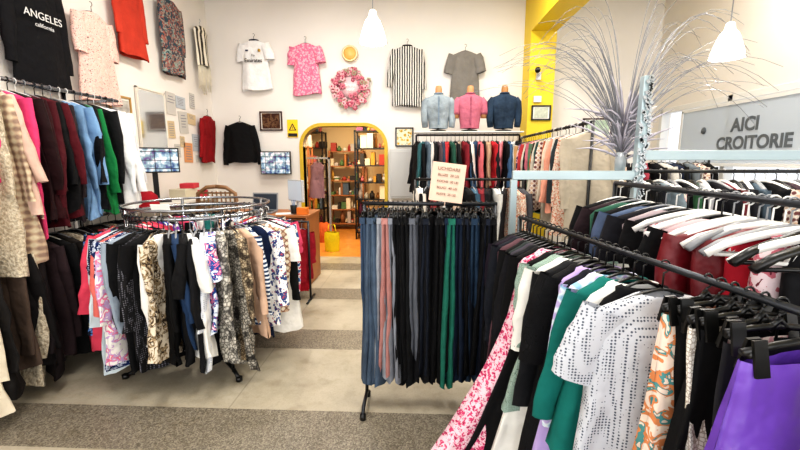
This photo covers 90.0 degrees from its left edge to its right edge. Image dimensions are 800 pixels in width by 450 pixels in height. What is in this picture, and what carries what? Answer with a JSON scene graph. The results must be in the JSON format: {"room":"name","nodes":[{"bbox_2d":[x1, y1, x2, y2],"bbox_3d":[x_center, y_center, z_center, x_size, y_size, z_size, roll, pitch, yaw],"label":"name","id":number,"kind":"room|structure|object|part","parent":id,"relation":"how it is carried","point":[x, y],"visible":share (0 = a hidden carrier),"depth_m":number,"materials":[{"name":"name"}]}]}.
{"room":"second-hand shop","nodes":[
{"label":"second-hand shop","id":0,"kind":"room"},
{"bbox_2d":[0,0,217,232],"bbox_3d":[-3.059,-0.776,2.291,0.120,3.800,7.700,0,9,2],"label":"wall","id":1,"kind":"structure","parent":0,"point":[130,72],"depth_m":4.78,"materials":[{"name":"paint"}]},
{"bbox_2d":[0,0,73,91],"bbox_3d":[-2.870,-1.578,3.174,0.159,0.967,0.601,1,9,9],"label":"t-shirt","id":2,"kind":"object","parent":1,"relation":"attached to","point":[33,33],"visible":1,"depth_m":3.15,"materials":[{"name":"black fabric"}]},
{"bbox_2d":[24,7,61,26],"bbox_3d":[-2.811,-1.639,3.153,0.002,0.056,0.328,0,9,2],"label":"print","id":3,"kind":"object","parent":2,"relation":"attached to","point":[44,15],"depth_m":3.18,"materials":[{"name":"white"}]},
{"bbox_2d":[35,23,53,31],"bbox_3d":[-2.810,-1.568,3.166,0.002,0.032,0.162,0,9,2],"label":"print","id":4,"kind":"object","parent":2,"relation":"attached to","point":[46,27],"depth_m":3.20,"materials":[{"name":"white"}]},
{"bbox_2d":[70,1,122,106],"bbox_3d":[-2.853,-1.610,3.769,0.106,0.916,0.546,0,9,2],"label":"floral blouse","id":5,"kind":"object","parent":1,"relation":"hanging from","point":[94,41],"depth_m":3.69,"materials":[{"name":"beige fabric"}]},
{"bbox_2d":[109,95,132,113],"bbox_3d":[-2.896,-1.130,4.163,0.025,0.420,0.300,0,9,2],"label":"frame","id":6,"kind":"object","parent":1,"relation":"attached to","point":[126,101],"visible":0.25,"depth_m":4.21,"materials":[{"name":"gold metal"}]},
{"bbox_2d":[113,100,129,112],"bbox_3d":[-2.894,-1.130,4.163,0.006,0.336,0.240,0,9,2],"label":"art","id":7,"kind":"object","parent":1,"relation":"attached to","point":[126,103],"depth_m":4.21},
{"bbox_2d":[111,0,148,62],"bbox_3d":[-2.828,-2.182,4.184,0.107,0.838,0.466,0,9,2],"label":"hanging red top","id":8,"kind":"object","parent":1,"relation":"hanging from","point":[129,15],"depth_m":4.17,"materials":[{"name":"fabric"}]},
{"bbox_2d":[134,85,169,147],"bbox_3d":[-2.874,-1.141,4.668,0.025,0.850,0.500,0,9,2],"label":"wall mirror","id":9,"kind":"object","parent":1,"relation":"attached to","point":[150,104],"visible":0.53,"depth_m":4.62,"materials":[{"name":"beige mirror"}]},
{"bbox_2d":[157,0,185,79],"bbox_3d":[-2.813,-2.338,4.920,0.109,0.967,0.512,0,9,2],"label":"patterned blouse","id":10,"kind":"object","parent":1,"relation":"attached to","point":[171,28],"visible":1,"depth_m":4.87,"materials":[{"name":"fabric"}]},
{"bbox_2d":[165,91,201,162],"bbox_3d":[-2.858,-1.298,5.298,0.006,0.936,0.732,0,9,2],"label":"pinned papers","id":11,"kind":"object","parent":1,"relation":"attached to","point":[185,118],"visible":0.94,"depth_m":5.28,"materials":[{"name":"grey paper"}]},
{"bbox_2d":[193,19,211,94],"bbox_3d":[-2.757,-2.341,5.597,0.106,1.017,0.355,0,9,2],"label":"hanging fringed top","id":12,"kind":"object","parent":1,"relation":"hanging from","point":[200,35],"visible":1,"depth_m":5.56,"materials":[{"name":"fabric"}]},
{"bbox_2d":[199,109,215,162],"bbox_3d":[-2.783,-1.282,5.788,0.106,0.768,0.455,0,9,2],"label":"hanging red top","id":13,"kind":"object","parent":1,"relation":"attached to","point":[207,127],"visible":1,"depth_m":5.72,"materials":[{"name":"fabric"}]},
{"bbox_2d":[0,226,473,449],"bbox_3d":[0.311,0.940,3.890,6.700,0.100,10.800,0,9,2],"label":"floor","id":14,"kind":"structure","parent":0,"point":[308,391],"depth_m":2.52,"materials":[{"name":"tile"}]},
{"bbox_2d":[0,76,147,417],"bbox_3d":[-2.539,0.051,2.498,0.849,2.100,2.326,0,9,2],"label":"clothes rack","id":15,"kind":"object","parent":14,"relation":"on","point":[63,161],"visible":0.82,"depth_m":2.57,"materials":[{"name":"multicoloured fabric"}]},
{"bbox_3d":[-2.713,0.053,2.486,0.502,2.100,2.286,0,9,2],"label":"frame","id":16,"kind":"part","parent":15,"relation":"part of","materials":[{"name":"silver metal"}]},
{"bbox_2d":[89,195,219,224],"bbox_3d":[-2.638,0.250,4.568,0.480,1.045,1.600,0,9,2],"label":"countertop","id":17,"kind":"structure","parent":14,"relation":"on","point":[118,216],"depth_m":4.47,"materials":[{"name":"white"}]},
{"bbox_2d":[139,191,159,207],"bbox_3d":[-2.478,-0.265,3.945,0.365,0.162,0.275,7,11,36],"label":"cap","id":18,"kind":"object","parent":17,"relation":"on","point":[146,195],"visible":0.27,"depth_m":3.90,"materials":[{"name":"fabric"}]},
{"bbox_2d":[139,147,179,201],"bbox_3d":[-2.663,-0.544,4.350,0.480,0.588,0.160,-9,13,-43],"label":"monitor","id":19,"kind":"object","parent":17,"relation":"on","point":[155,160],"visible":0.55,"depth_m":4.34,"materials":[{"name":"black plastic"}]},
{"bbox_3d":[-2.642,-0.697,4.303,0.480,0.270,0.035,-9,13,-43],"label":"casing","id":20,"kind":"part","parent":19,"relation":"part of","materials":[{"name":"black plastic"}]},
{"bbox_2d":[169,183,207,199],"bbox_3d":[-2.585,-0.425,4.908,0.227,0.180,0.490,0,9,2],"label":"storage boxes","id":21,"kind":"object","parent":17,"relation":"on","point":[186,189],"visible":0.77,"depth_m":4.76,"materials":[{"name":"beige cardboard"}]},
{"bbox_2d":[77,196,302,382],"bbox_3d":[-1.476,0.401,3.064,1.481,1.230,1.479,7,11,36],"label":"clothes rack","id":22,"kind":"object","parent":14,"relation":"on","point":[155,291],"visible":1,"depth_m":2.54,"materials":[{"name":"multicoloured fabric"}]},
{"bbox_3d":[-1.492,0.399,3.071,0.998,1.230,0.998,0,9,2],"label":"frame","id":23,"kind":"part","parent":22,"relation":"part of","materials":[{"name":"silver metal"}]},
{"bbox_2d":[195,184,240,212],"bbox_3d":[-1.838,0.185,4.299,0.480,1.260,0.420,0,9,2],"label":"rattan chair","id":24,"kind":"object","parent":14,"relation":"on","point":[201,191],"visible":0.27,"depth_m":4.02,"materials":[{"name":"brown wicker"}]},
{"bbox_2d":[232,209,320,283],"bbox_3d":[-1.607,0.264,5.032,1.100,0.860,0.600,0,9,2],"label":"office desk","id":25,"kind":"object","parent":14,"relation":"on","point":[312,217],"visible":0.27,"depth_m":5.02,"materials":[{"name":"brown wood"}]},
{"bbox_2d":[250,193,277,213],"bbox_3d":[-1.689,-0.272,4.902,0.320,0.228,0.268,0,9,2],"label":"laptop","id":26,"kind":"object","parent":25,"relation":"on","point":[273,197],"visible":0.68,"depth_m":4.99,"materials":[{"name":"grey plastic"}]},
{"bbox_2d":[276,200,308,214],"bbox_3d":[-1.289,-0.216,4.759,0.394,0.170,0.171,-1,9,-5],"label":"clutter","id":27,"kind":"object","parent":25,"relation":"on","point":[294,210],"visible":1,"depth_m":4.70,"materials":[{"name":"white"}]},
{"bbox_2d":[288,179,304,209],"bbox_3d":[-1.288,-0.376,5.030,0.150,0.386,0.360,-8,12,-42],"label":"computer monitor","id":28,"kind":"object","parent":25,"relation":"on","point":[295,187],"visible":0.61,"depth_m":4.97,"materials":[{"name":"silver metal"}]},
{"bbox_2d":[298,220,315,303],"bbox_3d":[-1.097,0.382,4.276,0.365,0.879,0.325,0,9,2],"label":"stand","id":29,"kind":"object","parent":14,"relation":"on","point":[308,256],"visible":0.48,"depth_m":4.28,"materials":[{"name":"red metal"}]},
{"bbox_2d":[306,135,314,208],"bbox_3d":[-1.952,-0.671,7.423,0.652,1.951,0.314,0,9,2],"label":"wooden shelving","id":30,"kind":"object","parent":14,"relation":"on","point":[309,141],"visible":0.02,"depth_m":7.27,"materials":[{"name":"brown wood"}]},
{"bbox_2d":[306,128,328,222],"bbox_3d":[-2.052,-1.079,8.738,0.932,2.335,0.400,0,9,2],"label":"metal shelving","id":31,"kind":"object","parent":14,"relation":"on","point":[322,144],"visible":0.15,"depth_m":8.66,"materials":[{"name":"black metal"}]},
{"bbox_2d":[306,157,331,230],"bbox_3d":[-1.417,-0.398,6.946,0.441,1.564,0.146,-1,9,-5],"label":"stand","id":32,"kind":"object","parent":14,"relation":"on","point":[317,189],"visible":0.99,"depth_m":6.86,"materials":[{"name":"pink fabric"}]},
{"bbox_2d":[319,221,333,242],"bbox_3d":[-1.428,0.120,7.490,0.402,0.372,0.313,0,9,2],"label":"cloth bag","id":33,"kind":"object","parent":14,"relation":"on","point":[323,226],"visible":0.45,"depth_m":7.37,"materials":[{"name":"fabric"}]},
{"bbox_2d":[324,225,339,251],"bbox_3d":[-1.133,0.214,6.678,0.260,0.448,0.189,0,9,2],"label":"shopping bag","id":34,"kind":"object","parent":14,"relation":"on","point":[331,238],"visible":1,"depth_m":6.62,"materials":[{"name":"fabric"}]},
{"bbox_2d":[328,143,365,226],"bbox_3d":[-1.135,-0.867,8.757,0.765,1.912,0.350,0,9,2],"label":"wooden shelving","id":35,"kind":"object","parent":14,"relation":"on","point":[344,190],"visible":0.77,"depth_m":8.66,"materials":[{"name":"brown wood"}]},
{"bbox_2d":[354,127,384,238],"bbox_3d":[-0.500,-0.878,7.662,0.689,2.282,0.350,0,9,2],"label":"metal shelving","id":36,"kind":"object","parent":14,"relation":"on","point":[369,141],"visible":0.62,"depth_m":7.53,"materials":[{"name":"black metal"}]},
{"bbox_2d":[359,200,497,421],"bbox_3d":[0.170,0.490,2.385,0.844,1.269,0.358,0,9,2],"label":"rack","id":37,"kind":"object","parent":14,"relation":"on","point":[423,283],"visible":0.94,"depth_m":2.30,"materials":[{"name":"black fabric"}]},
{"bbox_2d":[428,161,466,205],"bbox_3d":[0.270,-0.234,2.272,0.215,0.254,0.035,0,9,2],"label":"price sign","id":38,"kind":"object","parent":37,"relation":"attached to","point":[447,179],"visible":1,"depth_m":2.27,"materials":[{"name":"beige paper"}]},
{"bbox_2d":[407,133,520,193],"bbox_3d":[0.826,-0.271,5.303,1.496,1.839,0.637,1,9,4],"label":"rack","id":39,"kind":"object","parent":14,"relation":"on","point":[483,159],"visible":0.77,"depth_m":5.01,"materials":[{"name":"black fabric"}]},
{"bbox_3d":[0.871,-0.266,5.293,1.350,1.833,0.440,0,9,2],"label":"frame","id":40,"kind":"part","parent":39,"relation":"part of","materials":[{"name":"black plastic"}]},
{"bbox_2d":[414,131,523,133],"bbox_3d":[0.872,-1.196,5.167,1.380,0.014,0.250,0,9,2],"label":"shelf","id":41,"kind":"object","parent":39,"relation":"on","point":[415,132],"visible":1,"depth_m":5.09,"materials":[{"name":"white"}]},
{"bbox_2d":[421,86,455,130],"bbox_3d":[0.491,-1.486,5.112,0.449,0.568,0.206,0,9,2],"label":"bust","id":42,"kind":"object","parent":41,"relation":"on","point":[437,109],"visible":0.96,"depth_m":5.05,"materials":[{"name":"fabric"}]},
{"bbox_2d":[454,85,487,130],"bbox_3d":[0.891,-1.483,5.095,0.459,0.568,0.206,0,9,2],"label":"bust","id":43,"kind":"object","parent":41,"relation":"on","point":[469,107],"visible":0.92,"depth_m":5.03,"materials":[{"name":"fabric"}]},
{"bbox_2d":[486,85,521,130],"bbox_3d":[1.320,-1.480,5.076,0.449,0.568,0.206,0,9,2],"label":"bust","id":44,"kind":"object","parent":41,"relation":"on","point":[504,109],"visible":0.91,"depth_m":5.02,"materials":[{"name":"fabric"}]},
{"bbox_2d":[413,177,532,239],"bbox_3d":[0.657,0.204,3.933,1.088,1.339,0.630,0,9,-2],"label":"rack","id":45,"kind":"object","parent":14,"relation":"on","point":[524,206],"visible":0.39,"depth_m":3.69,"materials":[{"name":"metal"}]},
{"bbox_3d":[0.657,0.211,3.909,1.050,1.333,0.440,0,9,2],"label":"frame","id":46,"kind":"part","parent":45,"relation":"part of","materials":[{"name":"black plastic"}]},
{"bbox_2d":[520,30,556,235],"bbox_3d":[1.927,-1.032,5.749,0.340,3.200,0.358,0,9,2],"label":"column","id":47,"kind":"structure","parent":14,"relation":"on","point":[529,126],"depth_m":5.45,"materials":[{"name":"paint"}]},
{"bbox_2d":[533,96,540,101],"bbox_3d":[1.868,-1.711,5.438,0.100,0.080,0.035,0,9,2],"label":"sensor","id":48,"kind":"object","parent":47,"relation":"attached to","point":[535,98],"visible":1,"depth_m":5.43,"materials":[{"name":"white plastic"}]},
{"bbox_2d":[535,67,540,79],"bbox_3d":[1.825,-2.014,5.300,0.081,0.142,0.246,4,10,21],"label":"security camera","id":49,"kind":"object","parent":47,"relation":"attached to","point":[538,69],"visible":0.9,"depth_m":5.34,"materials":[{"name":"white plastic"}]},
{"bbox_2d":[531,105,550,119],"bbox_3d":[1.928,-1.534,5.466,0.260,0.200,0.025,0,9,2],"label":"framed certificate","id":50,"kind":"object","parent":47,"relation":"attached to","point":[538,112],"visible":1,"depth_m":5.46,"materials":[{"name":"black"}]},
{"bbox_2d":[534,107,547,117],"bbox_3d":[1.928,-1.533,5.464,0.182,0.140,0.006,0,9,2],"label":"art","id":51,"kind":"object","parent":50,"relation":"attached to","point":[539,112],"depth_m":5.46,"materials":[{"name":"paper"}]},
{"bbox_2d":[513,120,626,240],"bbox_3d":[1.593,-0.116,4.408,0.644,1.819,2.392,0,9,2],"label":"rack","id":52,"kind":"object","parent":14,"relation":"on","point":[556,201],"visible":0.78,"depth_m":3.33,"materials":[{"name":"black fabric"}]},
{"bbox_3d":[1.583,-0.115,4.424,0.460,1.813,2.334,0,9,2],"label":"frame","id":53,"kind":"part","parent":52,"relation":"part of","materials":[{"name":"black plastic"}]},
{"bbox_2d":[465,215,799,449],"bbox_3d":[0.626,0.664,1.434,0.732,1.209,1.684,-1,9,-5],"label":"rack","id":54,"kind":"object","parent":14,"relation":"on","point":[698,340],"visible":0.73,"depth_m":1.24,"materials":[{"name":"fabric"}]},
{"bbox_2d":[431,225,568,449],"bbox_3d":[0.480,0.572,1.804,0.776,1.144,0.141,-2,9,-10],"label":"floral dress","id":55,"kind":"object","parent":54,"relation":"hanging from","point":[459,431],"visible":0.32,"depth_m":1.81,"materials":[{"name":"fabric"}]},
{"bbox_2d":[532,247,646,449],"bbox_3d":[0.737,0.442,1.371,0.542,0.749,0.135,-1,9,-7],"label":"dress","id":56,"kind":"object","parent":54,"relation":"hanging from","point":[557,399],"visible":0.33,"depth_m":1.34,"materials":[{"name":"fabric"}]},
{"bbox_2d":[551,259,719,449],"bbox_3d":[0.775,0.530,1.224,0.630,0.877,0.164,0,9,-1],"label":"patterned blouse","id":57,"kind":"object","parent":54,"relation":"hanging from","point":[607,349],"visible":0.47,"depth_m":1.16,"materials":[{"name":"fabric"}]},
{"bbox_3d":[0.738,0.667,1.444,0.347,1.199,1.675,-1,9,-7],"label":"frame","id":58,"kind":"part","parent":54,"relation":"part of","materials":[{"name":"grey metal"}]},
{"bbox_2d":[704,337,799,449],"bbox_3d":[0.792,0.567,0.821,0.471,0.820,0.158,-1,9,-9],"label":"skirt","id":59,"kind":"object","parent":54,"relation":"hanging from","point":[759,409],"visible":1,"depth_m":0.77,"materials":[{"name":"fabric"}]},
{"bbox_2d":[508,74,799,234],"bbox_3d":[1.660,0.076,2.651,1.930,2.003,0.290,0,9,2],"label":"metal frame","id":60,"kind":"object","parent":14,"relation":"on","point":[640,155],"visible":0.53,"depth_m":2.45,"materials":[{"name":"grey paint"}]},
{"bbox_2d":[614,152,625,170],"bbox_3d":[1.447,-0.416,2.627,0.070,0.120,0.070,0,9,2],"label":"vase","id":61,"kind":"object","parent":60,"relation":"on","point":[620,157],"depth_m":2.60,"materials":[{"name":"clear glass"}]},
{"bbox_2d":[472,0,782,170],"bbox_3d":[1.418,-0.921,2.558,1.893,1.139,0.434,0,9,2],"label":"decorative branches","id":62,"kind":"object","parent":60,"relation":"on","point":[622,140],"visible":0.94,"depth_m":2.55,"materials":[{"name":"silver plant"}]},
{"bbox_2d":[625,154,717,181],"bbox_3d":[2.748,-0.010,4.538,1.352,1.569,0.641,0,9,2],"label":"rack","id":63,"kind":"object","parent":14,"relation":"on","point":[651,165],"visible":0.13,"depth_m":4.28,"materials":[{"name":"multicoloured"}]},
{"bbox_2d":[567,180,799,336],"bbox_3d":[1.136,0.543,1.635,0.583,1.384,1.268,0,9,2],"label":"coat rack","id":64,"kind":"object","parent":14,"relation":"on","point":[761,254],"visible":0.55,"depth_m":1.30,"materials":[{"name":"grey metal"}]},
{"bbox_3d":[1.248,0.547,1.630,0.264,1.385,1.276,0,9,2],"label":"frame","id":65,"kind":"part","parent":64,"relation":"part of","materials":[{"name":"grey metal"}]},
{"bbox_2d":[617,169,799,224],"bbox_3d":[2.454,0.300,3.026,1.698,1.439,0.642,0,9,2],"label":"rack","id":66,"kind":"object","parent":14,"relation":"on","point":[783,188],"visible":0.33,"depth_m":2.83,"materials":[{"name":"black metal"}]},
{"bbox_3d":[2.481,0.303,3.032,1.530,1.433,0.440,0,9,2],"label":"frame","id":67,"kind":"part","parent":66,"relation":"part of","materials":[{"name":"black plastic"}]},
{"bbox_2d":[306,127,384,225],"bbox_3d":[-0.914,-1.037,7.655,3.700,2.600,2.850,0,9,2],"label":"wall","id":68,"kind":"structure","parent":0,"point":[343,136],"depth_m":8.95,"materials":[{"name":"paint"}]},
{"bbox_2d":[204,0,664,244],"bbox_3d":[0.419,-1.380,6.019,6.700,3.800,0.150,0,9,2],"label":"wall","id":69,"kind":"structure","parent":0,"point":[490,28],"depth_m":5.79,"materials":[{"name":"paint"}]},
{"bbox_2d":[223,117,260,164],"bbox_3d":[-2.381,-1.269,6.022,0.639,0.730,0.108,0,9,2],"label":"jacket","id":70,"kind":"object","parent":69,"relation":"hanging from","point":[241,144],"visible":0.98,"depth_m":6.00,"materials":[{"name":"fabric"}]},
{"bbox_2d":[236,33,274,91],"bbox_3d":[-2.110,-2.364,5.819,0.606,0.802,0.125,1,9,8],"label":"jersey","id":71,"kind":"object","parent":69,"relation":"attached to","point":[255,55],"visible":1,"depth_m":5.81,"materials":[{"name":"fabric"}]},
{"bbox_2d":[244,58,261,61],"bbox_3d":[-2.116,-2.375,5.768,0.257,0.054,0.002,0,9,2],"label":"print","id":72,"kind":"object","parent":71,"relation":"attached to","point":[245,59],"depth_m":5.79,"materials":[{"name":"black"}]},
{"bbox_2d":[259,111,282,130],"bbox_3d":[-1.933,-1.559,5.998,0.340,0.280,0.025,0,9,2],"label":"framed picture","id":73,"kind":"object","parent":69,"relation":"attached to","point":[269,120],"visible":1,"depth_m":5.99,"materials":[{"name":"brown"}]},
{"bbox_2d":[262,113,279,128],"bbox_3d":[-1.933,-1.559,5.996,0.272,0.224,0.006,0,9,2],"label":"art","id":74,"kind":"object","parent":73,"relation":"attached to","point":[269,120],"depth_m":5.99,"materials":[{"name":"paper"}]},
{"bbox_2d":[260,151,291,173],"bbox_3d":[-1.856,-0.935,6.024,0.460,0.340,0.121,0,9,2],"label":"monitor","id":75,"kind":"object","parent":69,"relation":"attached to","point":[271,162],"visible":1,"depth_m":5.96,"materials":[{"name":"black plastic"}]},
{"bbox_2d":[287,120,297,136],"bbox_3d":[-1.613,-1.448,6.004,0.160,0.260,0.012,0,9,2],"label":"caution sign","id":76,"kind":"object","parent":69,"relation":"attached to","point":[292,125],"visible":1,"depth_m":6.00,"materials":[{"name":"yellow plastic"}]},
{"bbox_2d":[287,36,325,95],"bbox_3d":[-1.359,-2.300,5.805,0.598,0.824,0.106,1,9,7],"label":"t-shirt","id":77,"kind":"object","parent":69,"relation":"hanging from","point":[306,58],"visible":1,"depth_m":5.79,"materials":[{"name":"fabric"}]},
{"bbox_2d":[299,123,387,207],"bbox_3d":[-0.850,-0.524,6.209,1.340,2.050,0.180,0,9,2],"label":"arch","id":78,"kind":"object","parent":69,"relation":"attached to","point":[301,148],"visible":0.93,"depth_m":6.03,"materials":[{"name":"yellow paint"}]},
{"bbox_2d":[329,67,370,110],"bbox_3d":[-0.726,-1.985,5.825,0.617,0.621,0.095,0,9,2],"label":"flower wreath","id":79,"kind":"object","parent":69,"relation":"attached to","point":[350,87],"visible":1,"depth_m":5.81,"materials":[{"name":"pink plant"}]},
{"bbox_2d":[342,45,357,61],"bbox_3d":[-0.725,-2.476,5.781,0.230,0.230,0.050,0,9,2],"label":"round wall plate","id":80,"kind":"object","parent":69,"relation":"attached to","point":[349,52],"visible":1,"depth_m":5.76,"materials":[{"name":"ceramic"}]},
{"bbox_2d":[390,149,412,198],"bbox_3d":[0.041,-0.758,5.934,0.380,0.720,0.210,0,9,2],"label":"wall panel","id":81,"kind":"object","parent":69,"relation":"attached to","point":[400,159],"visible":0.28,"depth_m":5.85,"materials":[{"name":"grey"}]},
{"bbox_2d":[395,127,413,146],"bbox_3d":[0.065,-1.308,5.950,0.270,0.280,0.025,0,9,2],"label":"framed picture","id":82,"kind":"object","parent":69,"relation":"attached to","point":[403,135],"visible":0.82,"depth_m":5.94,"materials":[{"name":"black"}]},
{"bbox_2d":[397,129,411,144],"bbox_3d":[0.065,-1.308,5.948,0.216,0.224,0.006,0,9,2],"label":"art","id":83,"kind":"object","parent":82,"relation":"attached to","point":[404,136],"depth_m":5.95,"materials":[{"name":"paper"}]},
{"bbox_2d":[386,40,425,106],"bbox_3d":[0.090,-2.182,5.759,0.577,0.942,0.103,0,9,2],"label":"blouse","id":84,"kind":"object","parent":69,"relation":"hanging from","point":[406,62],"visible":1,"depth_m":5.74,"materials":[{"name":"fabric"}]},
{"bbox_2d":[444,45,485,99],"bbox_3d":[0.928,-2.174,5.722,0.596,0.787,0.114,0,9,2],"label":"t-shirt","id":85,"kind":"object","parent":69,"relation":"hanging from","point":[465,66],"visible":0.9,"depth_m":5.70,"materials":[{"name":"fabric"}]},
{"bbox_2d":[582,118,611,135],"bbox_3d":[2.863,-1.397,5.812,0.420,0.300,0.025,0,9,2],"label":"framed certificate","id":86,"kind":"object","parent":69,"relation":"attached to","point":[588,126],"visible":0.29,"depth_m":5.80,"materials":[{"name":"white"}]},
{"bbox_2d":[585,120,608,134],"bbox_3d":[2.863,-1.397,5.810,0.336,0.240,0.006,0,9,2],"label":"art","id":87,"kind":"object","parent":86,"relation":"attached to","point":[588,126],"depth_m":5.80},
{"bbox_2d":[649,0,799,161],"bbox_3d":[3.555,-0.730,2.006,0.120,3.800,7.700,0,9,2],"label":"wall","id":88,"kind":"structure","parent":0,"point":[774,25],"depth_m":4.40,"materials":[{"name":"paint"}]},
{"bbox_2d":[655,80,799,180],"bbox_3d":[3.602,-0.693,3.810,0.100,1.250,3.820,0,9,2],"label":"frame","id":89,"kind":"object","parent":88,"relation":"attached to","point":[664,119],"visible":0.33,"depth_m":4.48,"materials":[{"name":"white"}]},
{"bbox_2d":[676,89,799,167],"bbox_3d":[3.536,-0.931,4.028,0.025,0.686,2.220,0,9,2],"label":"frame","id":90,"kind":"object","parent":88,"relation":"attached to","point":[796,91],"visible":0.66,"depth_m":4.09,"materials":[{"name":"white"}]},
{"bbox_2d":[679,93,799,163],"bbox_3d":[3.536,-0.936,4.027,0.005,0.640,2.150,0,9,2],"label":"panel","id":91,"kind":"object","parent":90,"relation":"attached to","point":[781,114],"visible":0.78,"depth_m":4.07,"materials":[{"name":"grey plastic"}]},
{"bbox_2d":[730,115,759,131],"bbox_3d":[3.531,-1.038,4.106,0.002,0.145,0.357,0,9,2],"label":"text","id":92,"kind":"object","parent":91,"relation":"attached to","point":[736,122],"visible":0.98,"depth_m":4.09,"materials":[{"name":"grey"}]},
{"bbox_2d":[716,132,793,149],"bbox_3d":[3.527,-0.837,4.026,0.002,0.138,0.928,0,9,2],"label":"text","id":93,"kind":"object","parent":91,"relation":"attached to","point":[766,136],"visible":1,"depth_m":3.92,"materials":[{"name":"grey"}]},
{"bbox_3d":[0.250,-2.686,1.886,6.900,0.100,8.000,0,9,2],"label":"ceiling","id":94,"kind":"structure","parent":0,"visible":0},
{"bbox_2d":[359,0,386,46],"bbox_3d":[-0.255,-2.318,3.692,0.267,1.204,0.267,0,9,2],"label":"pendant lamp","id":95,"kind":"object","parent":94,"relation":"hanging from","point":[372,35],"visible":1,"depth_m":3.70,"materials":[{"name":"white"}]},
{"bbox_2d":[524,0,589,38],"bbox_3d":[1.766,-2.321,1.826,0.340,0.599,7.698,0,9,2],"label":"beam","id":96,"kind":"structure","parent":94,"relation":"attached to","point":[537,11],"depth_m":4.90,"materials":[{"name":"paint"}]},
{"bbox_2d":[707,0,746,61],"bbox_3d":[2.249,-1.941,2.628,0.215,1.608,0.215,0,9,2],"label":"pendant lamp","id":97,"kind":"object","parent":94,"relation":"hanging from","point":[728,32],"visible":0.88,"depth_m":2.70,"materials":[{"name":"white plastic"}]},
{"bbox_3d":[2.249,-1.264,2.738,0.215,0.236,0.215,0,9,2],"label":"lamp shade","id":98,"kind":"part","parent":97,"relation":"part of","materials":[{"name":"white"}]}
]}

